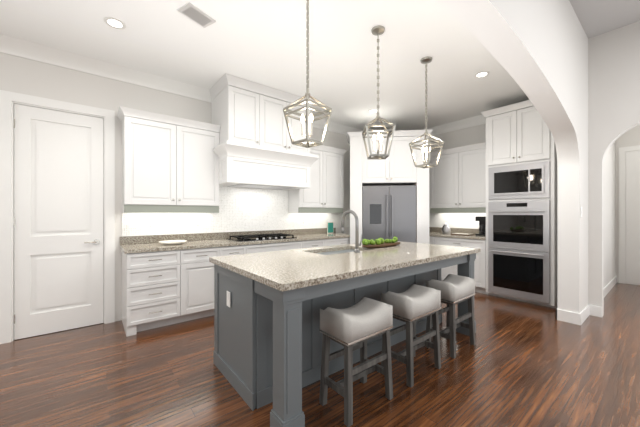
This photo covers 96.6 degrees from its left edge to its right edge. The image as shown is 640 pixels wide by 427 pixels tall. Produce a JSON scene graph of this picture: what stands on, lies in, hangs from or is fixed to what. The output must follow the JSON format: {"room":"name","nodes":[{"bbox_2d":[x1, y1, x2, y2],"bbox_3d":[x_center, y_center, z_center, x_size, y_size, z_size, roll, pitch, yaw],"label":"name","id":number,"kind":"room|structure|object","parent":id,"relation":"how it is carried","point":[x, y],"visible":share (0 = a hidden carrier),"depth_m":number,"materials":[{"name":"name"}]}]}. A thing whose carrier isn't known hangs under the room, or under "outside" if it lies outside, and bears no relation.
{"room":"kitchen","nodes":[
{"label":"kitchen","id":0,"kind":"room"},
{"bbox_2d":[0,52,349,320],"bbox_3d":[-2.307,-0.225,3.688,10.280,3.050,0.200,0,0,-39],"label":"wall","id":1,"kind":"structure","parent":0,"point":[20,75],"depth_m":3.44,"materials":[{"name":"white paint"}]},
{"bbox_2d":[0,90,114,343],"bbox_3d":[-2.871,0.035,3.177,0.940,2.530,0.150,0,0,-39],"label":"door frame","id":2,"kind":"structure","parent":1,"relation":"attached to","point":[8,100],"depth_m":2.91,"materials":[{"name":"white wood"}]},
{"bbox_2d":[14,104,103,339],"bbox_3d":[-2.844,0.085,3.134,0.740,2.418,0.100,0,0,-39],"label":"pantry door","id":3,"kind":"structure","parent":1,"relation":"in","point":[58,221],"depth_m":3.12,"materials":[{"name":"white wood"}]},
{"bbox_2d":[117,106,220,212],"bbox_3d":[-1.893,-0.595,3.633,1.118,1.170,0.398,0,0,-39],"label":"upper cabinet","id":4,"kind":"object","parent":1,"relation":"attached to","point":[170,164],"visible":1,"depth_m":3.47,"materials":[{"name":"white wood"}]},
{"bbox_2d":[0,34,362,134],"bbox_3d":[-2.229,-1.679,3.550,10.029,0.139,0.111,0,0,-39],"label":"crown molding","id":5,"kind":"structure","parent":1,"relation":"attached to","point":[10,45],"depth_m":3.34,"materials":[{"name":"white wood"}]},
{"bbox_2d":[122,186,349,235],"bbox_3d":[-0.840,-0.059,4.728,4.030,0.678,0.009,0,0,-39],"label":"backsplash","id":6,"kind":"structure","parent":1,"relation":"attached to","point":[245,209],"depth_m":4.39,"materials":[{"name":"tile"}]},
{"bbox_2d":[210,73,318,189],"bbox_3d":[-0.829,-1.070,4.251,1.510,1.352,0.767,0,0,-39],"label":"range hood","id":7,"kind":"object","parent":1,"relation":"attached to","point":[255,148],"visible":0.96,"depth_m":3.91,"materials":[{"name":"white wood"}]},
{"bbox_2d":[288,144,346,212],"bbox_3d":[-0.023,-0.595,5.134,1.048,1.170,0.398,0,0,-39],"label":"upper cabinet","id":8,"kind":"object","parent":1,"relation":"attached to","point":[323,193],"visible":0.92,"depth_m":5.00,"materials":[{"name":"white wood"}]},
{"bbox_2d":[0,0,529,130],"bbox_3d":[-1.268,-1.775,2.393,10.280,0.050,3.520,0,0,-39],"label":"ceiling","id":9,"kind":"structure","parent":0,"point":[262,42],"depth_m":3.02,"materials":[{"name":"white paint"}]},
{"bbox_2d":[103,17,125,29],"bbox_3d":[-1.883,-1.746,2.617,0.168,0.005,0.168,0,0,6],"label":"recessed light","id":10,"kind":"object","parent":9,"relation":"in","point":[112,22],"depth_m":2.62,"materials":[{"name":"white"}]},
{"bbox_2d":[177,2,215,27],"bbox_3d":[-1.084,-1.743,2.516,0.170,0.012,0.270,0,0,31],"label":"ceiling vent","id":11,"kind":"object","parent":9,"relation":"in","point":[195,14],"visible":1,"depth_m":2.50,"materials":[{"name":"white metal"}]},
{"bbox_2d":[283,0,332,147],"bbox_3d":[-0.094,-1.140,2.194,0.272,1.217,0.272,0,0,43],"label":"pendant lantern","id":12,"kind":"object","parent":9,"relation":"hanging from","point":[309,120],"visible":1,"depth_m":2.18,"materials":[{"name":"silver metal"}]},
{"bbox_2d":[368,109,377,112],"bbox_3d":[0.908,-1.746,4.859,0.168,0.005,0.168,0,0,42],"label":"recessed light","id":13,"kind":"object","parent":9,"relation":"in","point":[372,110],"depth_m":4.87,"materials":[{"name":"white"}]},
{"bbox_2d":[362,25,395,158],"bbox_3d":[0.553,-1.140,2.714,0.272,1.217,0.272,0,0,1],"label":"pendant lantern","id":14,"kind":"object","parent":9,"relation":"hanging from","point":[378,30],"visible":1,"depth_m":2.70,"materials":[{"name":"silver metal"}]},
{"bbox_2d":[409,57,443,167],"bbox_3d":[1.208,-1.140,3.240,0.272,1.217,0.272,0,0,-34],"label":"pendant lantern","id":15,"kind":"object","parent":9,"relation":"hanging from","point":[426,61],"visible":0.96,"depth_m":3.23,"materials":[{"name":"silver metal"}]},
{"bbox_2d":[474,71,489,77],"bbox_3d":[2.035,-1.746,3.583,0.168,0.005,0.168,0,0,6],"label":"recessed light","id":16,"kind":"object","parent":9,"relation":"in","point":[484,73],"depth_m":3.58,"materials":[{"name":"white"}]},
{"bbox_2d":[0,283,639,426],"bbox_3d":[1.649,1.325,1.093,13.200,0.050,9.200,0,0,-39],"label":"floor","id":17,"kind":"structure","parent":0,"point":[521,364],"depth_m":2.23,"materials":[{"name":"brown wood"}]},
{"bbox_2d":[122,249,185,336],"bbox_3d":[-1.993,0.860,3.411,0.582,0.880,0.618,0,0,-39],"label":"base cabinet","id":18,"kind":"object","parent":17,"relation":"on","point":[162,288],"depth_m":3.17,"materials":[{"name":"white wood"}]},
{"bbox_2d":[120,228,349,253],"bbox_3d":[-0.867,0.350,4.306,3.500,0.140,0.632,0,0,-39],"label":"countertop","id":19,"kind":"structure","parent":18,"relation":"on","point":[138,244],"depth_m":3.87,"materials":[{"name":"stone"}]},
{"bbox_2d":[159,240,186,244],"bbox_3d":[-1.819,0.361,3.528,0.320,0.038,0.320,0,0,-39],"label":"plate","id":20,"kind":"object","parent":19,"relation":"on","point":[172,242],"depth_m":3.47,"materials":[{"name":"white ceramic"}]},
{"bbox_2d":[226,233,296,241],"bbox_3d":[-0.870,0.354,4.302,0.920,0.052,0.502,0,0,-39],"label":"gas cooktop","id":21,"kind":"object","parent":19,"relation":"in","point":[244,238],"visible":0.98,"depth_m":4.20,"materials":[{"name":"black metal"}]},
{"bbox_2d":[327,222,332,233],"bbox_3d":[0.197,0.270,5.449,0.150,0.220,0.020,0,0,-39],"label":"canister","id":22,"kind":"object","parent":19,"relation":"on","point":[329,227],"depth_m":5.43,"materials":[{"name":"teal ceramic"}]},
{"bbox_2d":[186,246,225,320],"bbox_3d":[-1.611,0.860,3.718,0.522,0.880,0.618,0,0,-39],"label":"base cabinet","id":23,"kind":"object","parent":17,"relation":"on","point":[199,271],"depth_m":3.46,"materials":[{"name":"white wood"}]},
{"bbox_2d":[226,245,249,255],"bbox_3d":[-1.320,0.860,3.952,0.474,0.880,0.618,0,0,-39],"label":"base cabinet","id":24,"kind":"object","parent":17,"relation":"on","point":[240,249],"depth_m":3.75,"materials":[{"name":"white wood"}]},
{"bbox_2d":[250,241,301,252],"bbox_3d":[-0.849,0.860,4.330,0.982,0.880,0.618,0,0,-39],"label":"base cabinet","id":25,"kind":"object","parent":17,"relation":"on","point":[254,248],"depth_m":4.11,"materials":[{"name":"white wood"}]},
{"bbox_2d":[302,239,329,247],"bbox_3d":[-0.290,0.860,4.778,0.574,0.880,0.618,0,0,-39],"label":"base cabinet","id":26,"kind":"object","parent":17,"relation":"on","point":[322,242],"depth_m":4.57,"materials":[{"name":"white wood"}]},
{"bbox_2d":[330,237,349,245],"bbox_3d":[0.196,0.860,5.169,0.798,0.880,0.618,0,0,-39],"label":"base cabinet","id":27,"kind":"object","parent":17,"relation":"on","point":[336,241],"depth_m":4.90,"materials":[{"name":"white wood"}]},
{"bbox_2d":[213,249,475,426],"bbox_3d":[0.387,0.860,2.791,2.446,0.880,1.152,0,0,-39],"label":"kitchen island","id":28,"kind":"object","parent":17,"relation":"on","point":[268,334],"depth_m":2.05,"materials":[{"name":"wood"}]},
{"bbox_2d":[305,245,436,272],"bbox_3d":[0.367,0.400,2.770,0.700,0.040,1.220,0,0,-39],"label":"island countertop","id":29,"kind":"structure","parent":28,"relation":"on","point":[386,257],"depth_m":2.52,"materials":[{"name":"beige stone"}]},
{"bbox_2d":[341,210,362,252],"bbox_3d":[0.322,0.172,2.866,0.111,0.416,0.246,0,0,-39],"label":"faucet","id":30,"kind":"object","parent":29,"relation":"on","point":[357,245],"visible":1,"depth_m":2.77,"materials":[{"name":"silver metal"}]},
{"bbox_2d":[362,236,399,247],"bbox_3d":[0.713,0.327,3.265,0.660,0.106,0.170,0,0,-39],"label":"tray","id":31,"kind":"object","parent":29,"relation":"on","point":[377,243],"visible":1,"depth_m":3.15,"materials":[{"name":"brown wood"}]},
{"bbox_2d":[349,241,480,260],"bbox_3d":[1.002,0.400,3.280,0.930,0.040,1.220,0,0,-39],"label":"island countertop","id":32,"kind":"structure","parent":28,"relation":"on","point":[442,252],"depth_m":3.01,"materials":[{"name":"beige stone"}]},
{"bbox_2d":[319,297,392,426],"bbox_3d":[0.256,0.967,1.982,0.444,0.665,0.284,0,0,-39],"label":"stool","id":33,"kind":"object","parent":17,"relation":"on","point":[359,324],"visible":1,"depth_m":1.92,"materials":[{"name":"fabric"}]},
{"bbox_2d":[347,133,390,243],"bbox_3d":[0.774,-0.052,5.466,0.762,2.704,0.763,0,0,-39],"label":"tall cabinet","id":34,"kind":"object","parent":17,"relation":"on","point":[355,140],"depth_m":4.95,"materials":[{"name":"white wood"}]},
{"bbox_2d":[362,185,415,242],"bbox_3d":[1.227,0.410,5.237,0.900,1.780,0.786,0,0,6],"label":"refrigerator","id":35,"kind":"object","parent":17,"relation":"on","point":[388,212],"visible":0.6,"depth_m":4.91,"materials":[{"name":"silver metal"}]},
{"bbox_2d":[391,130,429,243],"bbox_3d":[1.699,-0.052,5.188,0.515,2.704,0.514,0,0,-39],"label":"tall cabinet","id":36,"kind":"object","parent":17,"relation":"on","point":[421,174],"depth_m":4.83,"materials":[{"name":"white wood"}]},
{"bbox_2d":[381,284,440,387],"bbox_3d":[0.761,0.967,2.374,0.444,0.665,0.284,0,0,-39],"label":"stool","id":37,"kind":"object","parent":17,"relation":"on","point":[412,304],"visible":0.88,"depth_m":2.28,"materials":[{"name":"fabric"}]},
{"bbox_2d":[429,236,432,243],"bbox_3d":[2.190,0.860,5.559,0.618,0.880,0.512,0,0,-39],"label":"base cabinet","id":38,"kind":"object","parent":17,"relation":"on","point":[430,237],"depth_m":5.26,"materials":[{"name":"white wood"}]},
{"bbox_2d":[425,274,475,357],"bbox_3d":[1.284,0.967,2.801,0.444,0.665,0.284,0,0,-39],"label":"stool","id":39,"kind":"object","parent":17,"relation":"on","point":[455,289],"visible":0.94,"depth_m":2.71,"materials":[{"name":"fabric"}]},
{"bbox_2d":[433,237,487,293],"bbox_3d":[2.589,0.860,5.062,0.618,0.880,0.888,0,0,-39],"label":"base cabinet","id":40,"kind":"object","parent":17,"relation":"on","point":[480,272],"depth_m":4.66,"materials":[{"name":"white wood"}]},
{"bbox_2d":[429,227,485,239],"bbox_3d":[2.437,0.350,5.241,0.632,0.140,1.358,0,0,-39],"label":"countertop","id":41,"kind":"structure","parent":40,"relation":"on","point":[435,231],"depth_m":5.24,"materials":[{"name":"stone"}]},
{"bbox_2d":[442,223,450,233],"bbox_3d":[2.358,0.280,5.355,0.215,0.200,0.160,0,0,-39],"label":"kettle","id":42,"kind":"object","parent":41,"relation":"on","point":[446,229],"visible":1,"depth_m":5.32,"materials":[{"name":"silver metal"}]},
{"bbox_2d":[451,233,473,235],"bbox_3d":[2.536,0.369,5.075,0.250,0.022,0.300,0,0,-39],"label":"tray","id":43,"kind":"object","parent":41,"relation":"on","point":[466,234],"depth_m":5.03,"materials":[{"name":"white ceramic"}]},
{"bbox_2d":[475,216,485,235],"bbox_3d":[2.829,0.215,4.926,0.220,0.330,0.180,0,0,-39],"label":"coffee maker","id":44,"kind":"object","parent":41,"relation":"on","point":[482,224],"visible":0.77,"depth_m":4.87,"materials":[{"name":"black plastic"}]},
{"bbox_2d":[480,100,557,307],"bbox_3d":[3.104,-0.150,4.352,0.703,2.900,0.960,0,0,-39],"label":"tall cabinet","id":45,"kind":"object","parent":17,"relation":"on","point":[521,212],"visible":0.9,"depth_m":4.13,"materials":[{"name":"white wood"}]},
{"bbox_2d":[363,130,414,184],"bbox_3d":[1.228,-0.968,5.246,1.136,0.874,1.136,0,0,-39],"label":"upper cabinet","id":46,"kind":"object","parent":0,"relation":"attached to","point":[396,167],"depth_m":4.90,"materials":[{"name":"white wood"}]},
{"bbox_2d":[429,123,485,212],"bbox_3d":[2.744,-0.225,5.487,0.150,3.050,3.320,0,0,-39],"label":"wall","id":47,"kind":"structure","parent":0,"point":[472,135],"depth_m":5.44,"materials":[{"name":"white paint"}]},
{"bbox_2d":[424,114,485,135],"bbox_3d":[2.685,-1.679,5.350,0.111,0.139,3.180,0,0,-39],"label":"crown molding","id":48,"kind":"structure","parent":47,"relation":"attached to","point":[480,119],"depth_m":5.42,"materials":[{"name":"white wood"}]},
{"bbox_2d":[429,213,485,228],"bbox_3d":[2.482,0.136,5.681,0.009,0.288,1.988,0,0,-39],"label":"backsplash","id":49,"kind":"structure","parent":47,"relation":"attached to","point":[459,220],"depth_m":5.51,"materials":[{"name":"tile"}]},
{"bbox_2d":[430,142,485,212],"bbox_3d":[2.591,-0.595,5.236,0.398,1.170,1.158,0,0,-39],"label":"upper cabinet","id":50,"kind":"object","parent":47,"relation":"attached to","point":[457,179],"visible":0.77,"depth_m":5.11,"materials":[{"name":"white wood"}]},
{"bbox_2d":[436,0,615,313],"bbox_3d":[0.840,-0.475,1.701,12.500,3.550,0.200,0,0,-39],"label":"wall","id":51,"kind":"structure","parent":0,"point":[537,50],"depth_m":3.08,"materials":[{"name":"white paint"}]},
{"bbox_2d":[556,308,566,319],"bbox_3d":[3.067,1.235,3.627,0.455,0.130,0.014,0,0,-39],"label":"baseboard","id":52,"kind":"structure","parent":51,"relation":"attached to","point":[559,313],"depth_m":3.46,"materials":[{"name":"white wood"}]},
{"bbox_2d":[578,305,590,324],"bbox_3d":[3.241,1.235,3.490,0.554,0.130,0.014,0,0,-39],"label":"baseboard","id":53,"kind":"structure","parent":51,"relation":"attached to","point":[586,311],"depth_m":3.45,"materials":[{"name":"white wood"}]},
{"bbox_2d":[591,276,616,313],"bbox_3d":[4.569,1.235,4.556,2.608,0.130,0.014,0,0,-39],"label":"baseboard","id":54,"kind":"structure","parent":51,"relation":"attached to","point":[610,285],"depth_m":4.66,"materials":[{"name":"white wood"}]},
{"bbox_2d":[569,0,639,38],"bbox_3d":[1.464,-2.275,-1.440,9.740,0.050,5.480,0,0,-39],"label":"ceiling","id":55,"kind":"structure","parent":0,"point":[597,17],"depth_m":3.22,"materials":[{"name":"grey paint"}]},
{"bbox_2d":[588,21,639,316],"bbox_3d":[5.221,-0.475,1.563,0.120,3.550,5.500,0,0,-39],"label":"wall","id":56,"kind":"structure","parent":0,"point":[613,86],"depth_m":3.57,"materials":[{"name":"white paint"}]},
{"bbox_2d":[616,124,639,284],"bbox_3d":[7.344,-0.225,3.280,0.120,3.050,5.480,0,0,-39],"label":"wall","id":57,"kind":"structure","parent":0,"point":[630,137],"depth_m":5.35,"materials":[{"name":"white paint"}]},
{"bbox_2d":[619,145,639,283],"bbox_3d":[5.905,0.035,4.959,0.018,2.530,0.980,0,0,-39],"label":"door frame","id":58,"kind":"structure","parent":57,"relation":"attached to","point":[622,213],"depth_m":5.30,"materials":[{"name":"white wood"}]},
{"bbox_2d":[626,150,639,284],"bbox_3d":[5.906,0.079,4.960,0.014,2.432,0.794,0,0,-39],"label":"hall door","id":59,"kind":"structure","parent":57,"relation":"in","point":[633,217],"depth_m":5.20,"materials":[{"name":"white"}]}
]}

